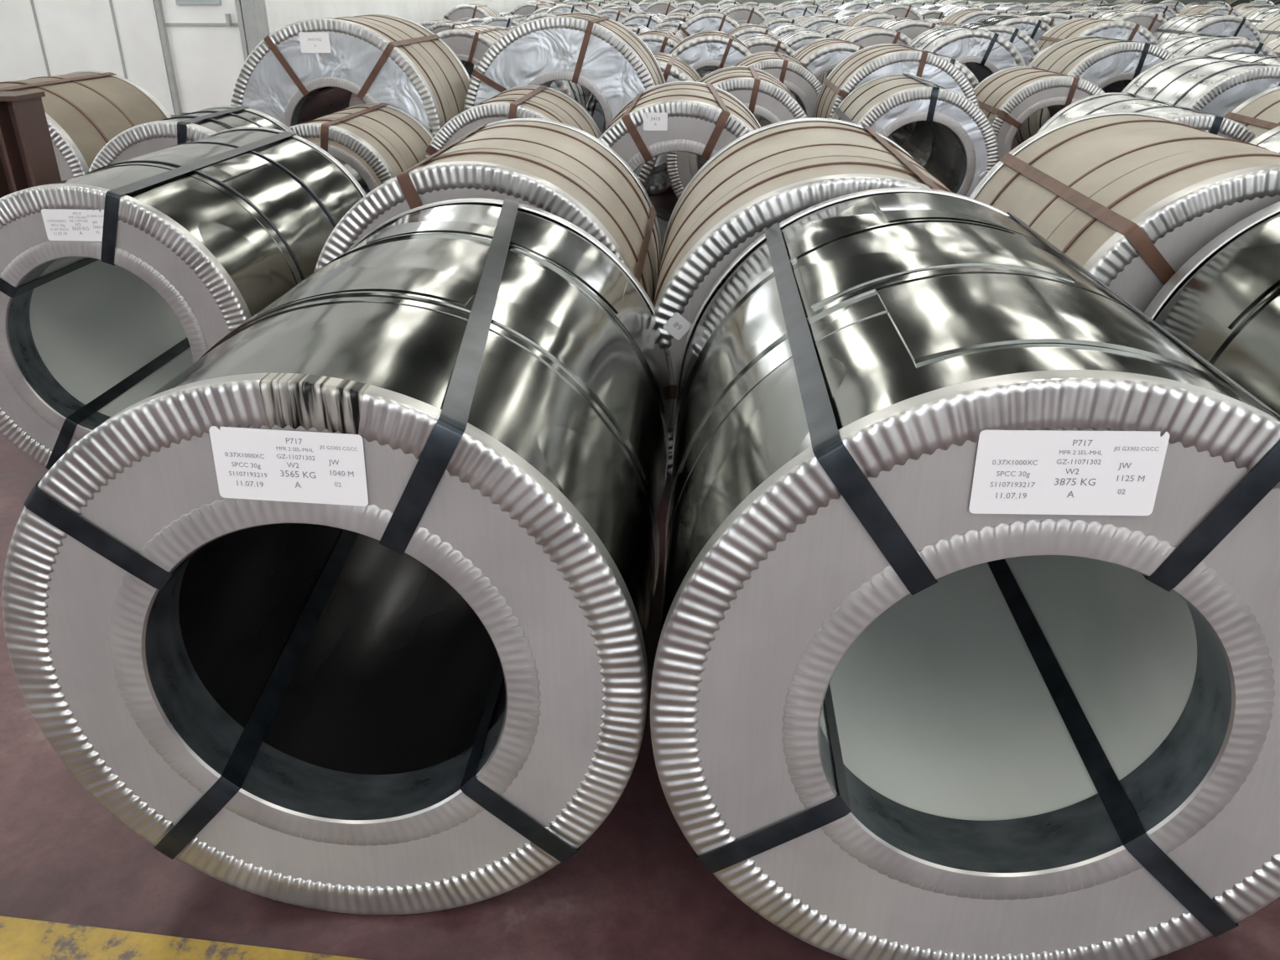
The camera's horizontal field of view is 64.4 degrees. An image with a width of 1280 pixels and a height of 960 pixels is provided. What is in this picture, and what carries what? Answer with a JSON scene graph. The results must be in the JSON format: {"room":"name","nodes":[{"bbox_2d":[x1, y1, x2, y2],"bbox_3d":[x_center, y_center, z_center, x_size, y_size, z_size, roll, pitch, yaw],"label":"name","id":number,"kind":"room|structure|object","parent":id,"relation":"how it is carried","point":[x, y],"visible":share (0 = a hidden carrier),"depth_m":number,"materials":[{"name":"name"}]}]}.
{"room":"steel coil warehouse","nodes":[
{"label":"steel coil warehouse","id":0,"kind":"room"},
{"bbox_2d":[0,0,175,114],"bbox_3d":[-8.326,-7.474,10.418,5.960,7.000,0.220,2,26,3],"label":"wall","id":1,"kind":"structure","parent":0,"point":[39,38],"depth_m":11.41,"materials":[{"name":"grey paint"}]},
{"bbox_2d":[153,0,249,114],"bbox_3d":[-4.854,-5.177,11.215,0.965,2.170,0.125,2,26,3],"label":"door","id":2,"kind":"structure","parent":1,"relation":"in","point":[205,44],"depth_m":11.39,"materials":[{"name":"grey paint"}]},
{"bbox_2d":[262,0,559,35],"bbox_3d":[-7.706,-8.303,12.128,7.200,7.000,46.050,2,26,3],"label":"wall","id":3,"kind":"structure","parent":0,"point":[278,13],"depth_m":14.76,"materials":[{"name":"white paint"}]},
{"bbox_2d":[0,93,1279,959],"bbox_3d":[3.870,-4.782,13.001,30.000,0.100,46.000,2,26,3],"label":"floor","id":4,"kind":"structure","parent":0,"point":[637,888],"depth_m":1.64,"materials":[{"name":"paint"}]},
{"bbox_2d":[0,91,61,197],"bbox_3d":[-2.046,-0.788,3.491,0.260,1.012,0.260,2,26,3],"label":"stanchion","id":5,"kind":"object","parent":4,"relation":"on","point":[28,159],"visible":0.28,"depth_m":3.32,"materials":[{"name":"brown paint"}]},
{"bbox_2d":[0,70,171,181],"bbox_3d":[-2.989,-1.578,5.223,0.914,0.914,1.020,2,26,3],"label":"coil","id":6,"kind":"object","parent":4,"relation":"on","point":[85,110],"visible":0.25,"depth_m":4.95,"materials":[{"name":"metal"}]},
{"bbox_2d":[0,126,366,470],"bbox_3d":[-1.422,-0.613,3.287,0.868,0.868,1.218,2,26,3],"label":"coil","id":7,"kind":"object","parent":4,"relation":"on","point":[116,279],"visible":0.56,"depth_m":2.87,"materials":[{"name":"metal"}]},
{"bbox_2d":[0,915,369,959],"bbox_3d":[-1.133,0.706,1.568,3.000,0.002,0.110,3,26,7],"label":"floor marking","id":8,"kind":"object","parent":4,"relation":"on","point":[20,939],"depth_m":1.55,"materials":[{"name":"paint"}]},
{"bbox_2d":[87,105,297,172],"bbox_3d":[-1.861,-1.168,4.463,0.840,0.840,0.620,2,26,3],"label":"coil","id":9,"kind":"object","parent":4,"relation":"on","point":[144,138],"visible":0.21,"depth_m":4.07,"materials":[{"name":"metal"}]},
{"bbox_2d":[2,197,674,915],"bbox_3d":[-0.400,0.028,1.933,0.894,0.894,1.188,2,26,3],"label":"coil","id":10,"kind":"object","parent":4,"relation":"on","point":[350,612],"visible":1,"depth_m":1.49,"materials":[{"name":"metal"}]},
{"bbox_2d":[224,452,264,458],"bbox_3d":[-0.488,-0.030,1.254,0.049,0.006,0.001,3,26,2],"label":"print","id":11,"kind":"object","parent":10,"relation":"attached to","point":[226,452],"depth_m":1.25},
{"bbox_2d":[231,462,260,469],"bbox_3d":[-0.488,-0.018,1.260,0.036,0.008,0.001,3,26,2],"label":"print","id":12,"kind":"object","parent":10,"relation":"attached to","point":[231,462],"depth_m":1.26},
{"bbox_2d":[228,471,266,478],"bbox_3d":[-0.488,-0.007,1.265,0.048,0.006,0.001,3,26,2],"label":"print","id":13,"kind":"object","parent":10,"relation":"attached to","point":[229,471],"depth_m":1.27},
{"bbox_2d":[236,480,263,487],"bbox_3d":[-0.488,0.005,1.271,0.034,0.007,0.001,3,26,2],"label":"print","id":14,"kind":"object","parent":10,"relation":"attached to","point":[236,481],"depth_m":1.27},
{"bbox_2d":[285,437,301,444],"bbox_3d":[-0.423,-0.047,1.241,0.020,0.007,0.001,3,26,2],"label":"print","id":15,"kind":"object","parent":10,"relation":"attached to","point":[285,438],"depth_m":1.24},
{"bbox_2d":[275,446,312,452],"bbox_3d":[-0.423,-0.038,1.246,0.046,0.005,0.001,3,26,2],"label":"print","id":16,"kind":"object","parent":10,"relation":"attached to","point":[276,446],"depth_m":1.25},
{"bbox_2d":[276,454,314,460],"bbox_3d":[-0.424,-0.028,1.251,0.048,0.006,0.001,3,26,2],"label":"print","id":17,"kind":"object","parent":10,"relation":"attached to","point":[277,455],"depth_m":1.25},
{"bbox_2d":[280,470,315,478],"bbox_3d":[-0.424,-0.007,1.261,0.044,0.009,0.001,3,26,2],"label":"print","id":18,"kind":"object","parent":10,"relation":"attached to","point":[280,470],"depth_m":1.26},
{"bbox_2d":[319,445,357,451],"bbox_3d":[-0.368,-0.038,1.242,0.047,0.006,0.001,3,26,2],"label":"print","id":19,"kind":"object","parent":10,"relation":"attached to","point":[321,445],"depth_m":1.24},
{"bbox_2d":[329,470,353,477],"bbox_3d":[-0.369,-0.008,1.257,0.029,0.007,0.001,3,26,2],"label":"print","id":20,"kind":"object","parent":10,"relation":"attached to","point":[330,470],"depth_m":1.26},
{"bbox_2d":[230,14,470,194],"bbox_3d":[-1.628,-2.097,6.000,1.170,1.170,1.020,2,26,3],"label":"coil","id":21,"kind":"object","parent":4,"relation":"on","point":[309,70],"visible":0.46,"depth_m":5.44,"materials":[{"name":"metal"}]},
{"bbox_2d":[289,103,433,192],"bbox_3d":[-1.461,-1.475,5.188,0.760,0.760,0.960,2,26,3],"label":"coil","id":22,"kind":"object","parent":4,"relation":"on","point":[380,142],"visible":0.24,"depth_m":4.79,"materials":[{"name":"metal"}]},
{"bbox_2d":[313,118,661,303],"bbox_3d":[-0.412,-0.600,3.201,0.918,0.918,1.020,2,26,3],"label":"coil","id":23,"kind":"object","parent":4,"relation":"on","point":[562,170],"visible":0.37,"depth_m":2.74,"materials":[{"name":"metal"}]},
{"bbox_2d":[423,85,601,159],"bbox_3d":[-0.633,-1.616,5.402,0.826,0.826,1.020,2,26,3],"label":"coil","id":24,"kind":"object","parent":4,"relation":"on","point":[522,101],"visible":0.3,"depth_m":4.94,"materials":[{"name":"metal"}]},
{"bbox_2d":[469,73,588,109],"bbox_3d":[-0.889,-2.926,8.042,0.880,0.880,1.010,2,26,3],"label":"coil","id":25,"kind":"object","parent":4,"relation":"on","point":[578,92],"visible":0.04,"depth_m":7.72,"materials":[{"name":"metal"}]},
{"bbox_2d":[463,12,665,186],"bbox_3d":[-0.423,-2.291,6.401,1.170,1.170,1.020,2,26,3],"label":"coil","id":26,"kind":"object","parent":4,"relation":"on","point":[599,54],"visible":0.36,"depth_m":5.81,"materials":[{"name":"metal"}]},
{"bbox_2d":[585,52,701,195],"bbox_3d":[0.078,-2.615,7.401,0.880,0.880,1.010,2,26,3],"label":"coil","id":27,"kind":"object","parent":4,"relation":"on","point":[673,68],"visible":0.18,"depth_m":7.07,"materials":[{"name":"silver metal"}]},
{"bbox_2d":[598,80,760,248],"bbox_3d":[0.195,-1.357,4.785,0.900,0.900,1.020,2,26,3],"label":"coil","id":28,"kind":"object","parent":4,"relation":"on","point":[699,118],"visible":0.33,"depth_m":4.21,"materials":[{"name":"metal"}]},
{"bbox_2d":[666,66,807,199],"bbox_3d":[0.613,-2.071,6.302,0.860,0.860,1.020,2,26,3],"label":"coil","id":29,"kind":"object","parent":4,"relation":"on","point":[766,96],"visible":0.3,"depth_m":5.74,"materials":[{"name":"metal"}]},
{"bbox_2d":[732,52,822,118],"bbox_3d":[0.998,-2.832,7.878,0.854,0.854,1.020,2,26,3],"label":"coil","id":30,"kind":"object","parent":4,"relation":"on","point":[806,87],"visible":0.27,"depth_m":7.30,"materials":[{"name":"metal"}]},
{"bbox_2d":[652,118,952,480],"bbox_3d":[0.508,-0.459,2.871,0.955,0.952,1.120,2,26,3],"label":"coil","id":31,"kind":"object","parent":4,"relation":"on","point":[771,174],"visible":0.32,"depth_m":2.39,"materials":[{"name":"metal"}]},
{"bbox_2d":[673,322,681,329],"bbox_3d":[0.087,-0.353,2.332,0.019,0.014,0.001,38,22,-14],"label":"print","id":32,"kind":"object","parent":31,"relation":"attached to","point":[676,322],"depth_m":2.33},
{"bbox_2d":[418,0,1279,134],"bbox_3d":[7.027,-8.672,19.696,20.994,1.050,25.506,2,26,3],"label":"coils","id":33,"kind":"object","parent":4,"relation":"on","point":[987,39],"visible":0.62,"depth_m":11.88,"materials":[{"name":"silver metal"}]},
{"bbox_2d":[812,43,979,166],"bbox_3d":[1.695,-2.397,6.852,0.966,0.966,0.920,2,26,3],"label":"coil","id":34,"kind":"object","parent":4,"relation":"on","point":[865,65],"visible":0.24,"depth_m":6.36,"materials":[{"name":"metal"}]},
{"bbox_2d":[831,72,999,197],"bbox_3d":[1.556,-1.905,5.977,0.842,0.845,0.970,2,26,3],"label":"coil","id":35,"kind":"object","parent":4,"relation":"on","point":[965,148],"visible":0.46,"depth_m":5.49,"materials":[{"name":"metal"}]},
{"bbox_2d":[887,48,979,145],"bbox_3d":[2.128,-2.865,7.917,0.880,0.880,1.010,2,26,3],"label":"coil","id":36,"kind":"object","parent":4,"relation":"on","point":[967,73],"visible":0.08,"depth_m":7.33,"materials":[{"name":"metal"}]},
{"bbox_2d":[650,187,1279,959],"bbox_3d":[0.519,0.065,1.804,0.942,0.942,1.168,2,26,3],"label":"coil","id":37,"kind":"object","parent":4,"relation":"on","point":[968,648],"visible":1,"depth_m":1.37,"materials":[{"name":"metal"}]},
{"bbox_2d":[995,493,1026,499],"bbox_3d":[0.417,0.018,1.142,0.034,0.007,0.001,1,26,4],"label":"print","id":38,"kind":"object","parent":37,"relation":"attached to","point":[996,493],"depth_m":1.14},
{"bbox_2d":[989,482,1035,487],"bbox_3d":[0.416,0.005,1.136,0.049,0.006,0.001,1,26,4],"label":"print","id":39,"kind":"object","parent":37,"relation":"attached to","point":[991,482],"depth_m":1.14},
{"bbox_2d":[996,471,1030,478],"bbox_3d":[0.415,-0.006,1.131,0.036,0.008,0.001,1,26,4],"label":"print","id":40,"kind":"object","parent":37,"relation":"attached to","point":[997,471],"depth_m":1.13},
{"bbox_2d":[992,459,1037,465],"bbox_3d":[0.415,-0.019,1.124,0.049,0.006,0.001,1,26,4],"label":"print","id":41,"kind":"object","parent":37,"relation":"attached to","point":[994,460],"depth_m":1.12},
{"bbox_2d":[1066,468,1078,474],"bbox_3d":[0.478,-0.009,1.125,0.015,0.007,0.001,1,26,4],"label":"print","id":42,"kind":"object","parent":37,"relation":"attached to","point":[1066,469],"depth_m":1.12},
{"bbox_2d":[1054,478,1096,485],"bbox_3d":[0.484,0.002,1.130,0.044,0.009,0.001,1,26,4],"label":"print","id":43,"kind":"object","parent":37,"relation":"attached to","point":[1056,478],"depth_m":1.13},
{"bbox_2d":[1056,459,1101,464],"bbox_3d":[0.483,-0.020,1.119,0.048,0.006,0.001,1,26,4],"label":"print","id":44,"kind":"object","parent":37,"relation":"attached to","point":[1058,460],"depth_m":1.12},
{"bbox_2d":[1058,450,1100,454],"bbox_3d":[0.483,-0.030,1.114,0.046,0.005,0.001,1,26,4],"label":"print","id":45,"kind":"object","parent":37,"relation":"attached to","point":[1059,450],"depth_m":1.11},
{"bbox_2d":[1072,440,1092,446],"bbox_3d":[0.483,-0.040,1.109,0.020,0.007,0.001,1,26,4],"label":"print","id":46,"kind":"object","parent":37,"relation":"attached to","point":[1074,440],"depth_m":1.11},
{"bbox_2d":[1118,463,1131,470],"bbox_3d":[0.533,-0.015,1.118,0.013,0.009,0.001,1,26,4],"label":"print","id":47,"kind":"object","parent":37,"relation":"attached to","point":[1121,463],"depth_m":1.12},
{"bbox_2d":[1116,475,1144,481],"bbox_3d":[0.543,-0.002,1.124,0.029,0.007,0.001,1,26,4],"label":"print","id":48,"kind":"object","parent":37,"relation":"attached to","point":[1143,477],"depth_m":1.12},
{"bbox_2d":[1113,447,1158,452],"bbox_3d":[0.541,-0.033,1.109,0.047,0.006,0.001,1,26,4],"label":"print","id":49,"kind":"object","parent":37,"relation":"attached to","point":[1115,447],"depth_m":1.11},
{"bbox_2d":[973,66,1105,159],"bbox_3d":[2.596,-2.262,6.729,0.832,0.832,0.920,2,26,3],"label":"coil","id":50,"kind":"object","parent":4,"relation":"on","point":[1006,97],"visible":0.34,"depth_m":6.27,"materials":[{"name":"metal"}]},
{"bbox_2d":[1014,36,1175,145],"bbox_3d":[3.394,-2.749,7.561,0.982,0.982,1.020,2,26,3],"label":"coil","id":51,"kind":"object","parent":4,"relation":"on","point":[1113,64],"visible":0.38,"depth_m":7.02,"materials":[{"name":"metal"}]},
{"bbox_2d":[969,111,1279,313],"bbox_3d":[1.480,-0.486,2.913,0.966,0.966,1.120,2,26,3],"label":"coil","id":52,"kind":"object","parent":4,"relation":"on","point":[1130,197],"visible":0.37,"depth_m":2.48,"materials":[{"name":"metal"}]},
{"bbox_2d":[1034,92,1258,142],"bbox_3d":[2.365,-1.359,4.856,0.840,0.840,1.020,2,26,3],"label":"coil","id":53,"kind":"object","parent":4,"relation":"on","point":[1218,125],"visible":0.21,"depth_m":4.59,"materials":[{"name":"metal"}]},
{"bbox_2d":[1119,55,1279,116],"bbox_3d":[3.414,-2.005,6.077,0.938,0.938,1.020,2,26,3],"label":"coil","id":54,"kind":"object","parent":4,"relation":"on","point":[1215,85],"visible":0.27,"depth_m":5.64,"materials":[{"name":"metal"}]},
{"bbox_2d":[1144,201,1279,420],"bbox_3d":[1.554,0.014,1.897,0.952,0.952,1.050,2,26,3],"label":"coil","id":55,"kind":"object","parent":4,"relation":"on","point":[1223,303],"visible":0.25,"depth_m":2.06,"materials":[{"name":"metal"}]},
{"bbox_2d":[1207,50,1279,66],"bbox_3d":[4.508,-2.691,7.557,0.880,0.880,1.010,2,26,3],"label":"coil","id":56,"kind":"object","parent":4,"relation":"on","point":[1251,57],"visible":0.12,"depth_m":7.36,"materials":[{"name":"metal"}]},
{"bbox_2d":[1223,86,1279,136],"bbox_3d":[3.342,-1.411,4.918,0.880,0.880,1.010,2,26,3],"label":"coil","id":57,"kind":"object","parent":4,"relation":"on","point":[1260,113],"visible":0.12,"depth_m":5.05,"materials":[{"name":"beige paper"}]},
{"bbox_2d":[1248,125,1279,153],"bbox_3d":[2.632,-0.796,3.651,0.880,0.880,1.010,2,26,3],"label":"coil","id":58,"kind":"object","parent":4,"relation":"on","point":[1270,140],"visible":0.02,"depth_m":3.89,"materials":[{"name":"metal"}]},
{"bbox_2d":[559,0,1276,5],"bbox_3d":[8.808,-17.940,32.000,23.000,7.000,0.200,2,26,3],"label":"wall","id":59,"kind":"structure","parent":0,"point":[702,2],"depth_m":33.04,"materials":[{"name":"white paint"}]},
{"bbox_3d":[-4.852,-8.374,9.751,0.980,4.800,0.200,2,26,3],"label":"wall","id":60,"kind":"structure","parent":0,"visible":0},
{"bbox_2d":[240,0,267,54],"bbox_3d":[-4.283,-7.368,10.199,0.140,7.000,0.260,2,26,3],"label":"trim","id":61,"kind":"structure","parent":60,"relation":"attached to","point":[252,10],"depth_m":11.22,"materials":[{"name":"grey paint"}]}
]}

